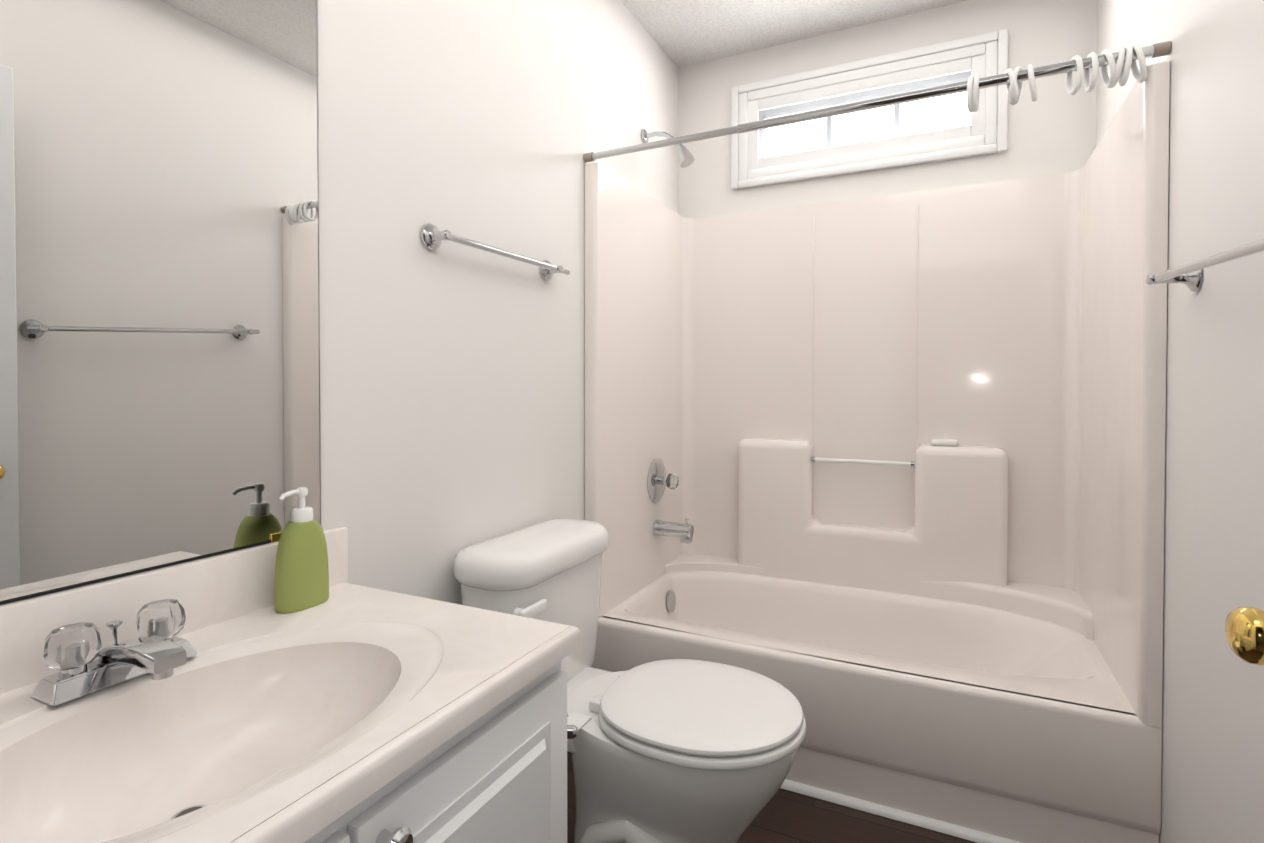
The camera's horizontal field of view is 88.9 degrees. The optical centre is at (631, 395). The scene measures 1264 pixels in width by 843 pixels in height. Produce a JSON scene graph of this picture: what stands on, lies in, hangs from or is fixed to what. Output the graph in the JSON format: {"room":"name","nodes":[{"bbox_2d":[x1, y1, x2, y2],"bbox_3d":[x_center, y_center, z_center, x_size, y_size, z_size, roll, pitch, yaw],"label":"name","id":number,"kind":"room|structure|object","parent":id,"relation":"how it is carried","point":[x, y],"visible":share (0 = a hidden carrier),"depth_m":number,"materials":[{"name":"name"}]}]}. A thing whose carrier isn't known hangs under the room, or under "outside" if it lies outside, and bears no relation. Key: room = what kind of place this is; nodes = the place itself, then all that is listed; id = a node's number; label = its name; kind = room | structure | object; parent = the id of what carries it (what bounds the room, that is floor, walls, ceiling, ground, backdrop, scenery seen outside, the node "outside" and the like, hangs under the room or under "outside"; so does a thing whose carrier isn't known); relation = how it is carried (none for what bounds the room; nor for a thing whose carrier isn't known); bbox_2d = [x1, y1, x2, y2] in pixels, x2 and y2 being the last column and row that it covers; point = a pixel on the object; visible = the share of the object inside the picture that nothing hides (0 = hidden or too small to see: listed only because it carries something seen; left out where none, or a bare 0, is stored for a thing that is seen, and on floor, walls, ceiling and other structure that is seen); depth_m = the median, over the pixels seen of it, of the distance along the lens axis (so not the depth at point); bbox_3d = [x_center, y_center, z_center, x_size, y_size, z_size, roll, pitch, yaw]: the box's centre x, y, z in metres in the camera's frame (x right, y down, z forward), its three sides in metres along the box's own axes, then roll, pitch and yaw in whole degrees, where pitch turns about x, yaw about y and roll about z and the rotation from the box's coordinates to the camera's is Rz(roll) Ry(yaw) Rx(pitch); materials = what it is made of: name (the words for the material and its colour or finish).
{"room":"bathroom","nodes":[
{"label":"bathroom","id":0,"kind":"room"},
{"bbox_2d":[318,0,678,621],"bbox_3d":[-0.440,-0.149,1.703,0.120,2.580,2.934,0,1,26],"label":"wall","id":1,"kind":"structure","parent":0,"point":[452,385],"depth_m":1.59,"materials":[{"name":"white paint"}]},
{"bbox_2d":[0,0,320,604],"bbox_3d":[-0.782,-0.365,0.854,0.008,1.264,0.834,0,1,26],"label":"mirror","id":2,"kind":"object","parent":1,"relation":"attached to","point":[160,402],"visible":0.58,"depth_m":0.97,"materials":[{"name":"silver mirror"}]},
{"bbox_2d":[421,223,569,280],"bbox_3d":[-0.332,-0.371,1.717,0.056,0.062,0.572,0,1,26],"label":"towel rail","id":3,"kind":"object","parent":1,"relation":"attached to","point":[432,236],"visible":1,"depth_m":1.58,"materials":[{"name":"silver metal"}]},
{"bbox_2d":[583,41,1170,162],"bbox_3d":[0.532,-0.769,1.798,1.530,0.092,0.064,0,1,26],"label":"rail","id":4,"kind":"object","parent":1,"relation":"attached to","point":[1121,62],"visible":1,"depth_m":1.60,"materials":[{"name":"silver metal"}]},
{"bbox_2d":[567,752,976,842],"bbox_3d":[0.302,1.196,1.358,1.774,0.100,2.934,0,1,26],"label":"floor","id":5,"kind":"structure","parent":0,"point":[785,816],"depth_m":1.71,"materials":[{"name":"brown wood"}]},
{"bbox_2d":[0,526,580,842],"bbox_3d":[-0.512,0.711,0.777,0.575,0.885,0.866,0,1,26],"label":"bathroom vanity","id":6,"kind":"object","parent":5,"relation":"on","point":[218,698],"visible":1,"depth_m":0.86,"materials":[{"name":"white paint"}]},
{"bbox_2d":[274,487,328,612],"bbox_3d":[-0.582,0.266,1.136,0.052,0.207,0.095,0,1,26],"label":"soap dispenser","id":7,"kind":"object","parent":6,"relation":"on","point":[301,574],"visible":1,"depth_m":1.11,"materials":[{"name":"green plastic"}]},
{"bbox_2d":[454,518,805,842],"bbox_3d":[0.010,0.752,1.567,0.804,0.778,0.500,0,1,26],"label":"toilet","id":8,"kind":"object","parent":5,"relation":"on","point":[680,751],"visible":0.88,"depth_m":1.45,"materials":[{"name":"white ceramic"}]},
{"bbox_2d":[585,61,1169,842],"bbox_3d":[0.710,0.043,2.174,1.531,2.178,0.836,0,1,26],"label":"shower","id":9,"kind":"object","parent":5,"relation":"on","point":[875,485],"visible":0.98,"depth_m":2.28,"materials":[{"name":"white plastic"}]},
{"bbox_2d":[621,0,967,67],"bbox_3d":[0.302,-1.484,1.319,1.774,0.100,2.934,0,1,26],"label":"ceiling","id":10,"kind":"structure","parent":0,"point":[683,33],"depth_m":2.48,"materials":[{"name":"white paint"}]},
{"bbox_2d":[678,0,1096,217],"bbox_3d":[0.922,-0.162,2.601,1.534,2.580,0.120,0,1,26],"label":"wall","id":11,"kind":"structure","parent":0,"point":[1051,129],"depth_m":2.44,"materials":[{"name":"white paint"}]},
{"bbox_2d":[731,29,1007,188],"bbox_3d":[0.906,-1.092,2.569,1.020,0.430,0.128,0,1,26],"label":"window","id":12,"kind":"structure","parent":11,"relation":"in","point":[946,127],"depth_m":2.52,"materials":[{"name":"white paint"}]},
{"bbox_2d":[1096,0,1263,842],"bbox_3d":[1.044,-0.139,0.974,0.120,2.580,2.934,0,1,26],"label":"wall","id":13,"kind":"structure","parent":0,"point":[1212,778],"depth_m":1.22,"materials":[{"name":"white paint"}]},
{"bbox_2d":[1146,239,1263,291],"bbox_3d":[0.949,-0.214,1.009,0.080,0.102,0.746,0,1,26],"label":"towel rail","id":14,"kind":"object","parent":13,"relation":"attached to","point":[1189,275],"visible":1,"depth_m":1.11,"materials":[{"name":"silver metal"}]},
{"bbox_2d":[1225,607,1263,665],"bbox_3d":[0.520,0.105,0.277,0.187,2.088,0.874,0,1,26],"label":"door knob","id":15,"kind":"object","parent":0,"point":[1244,628],"depth_m":0.62,"materials":[{"name":"gold metal"}]}
]}

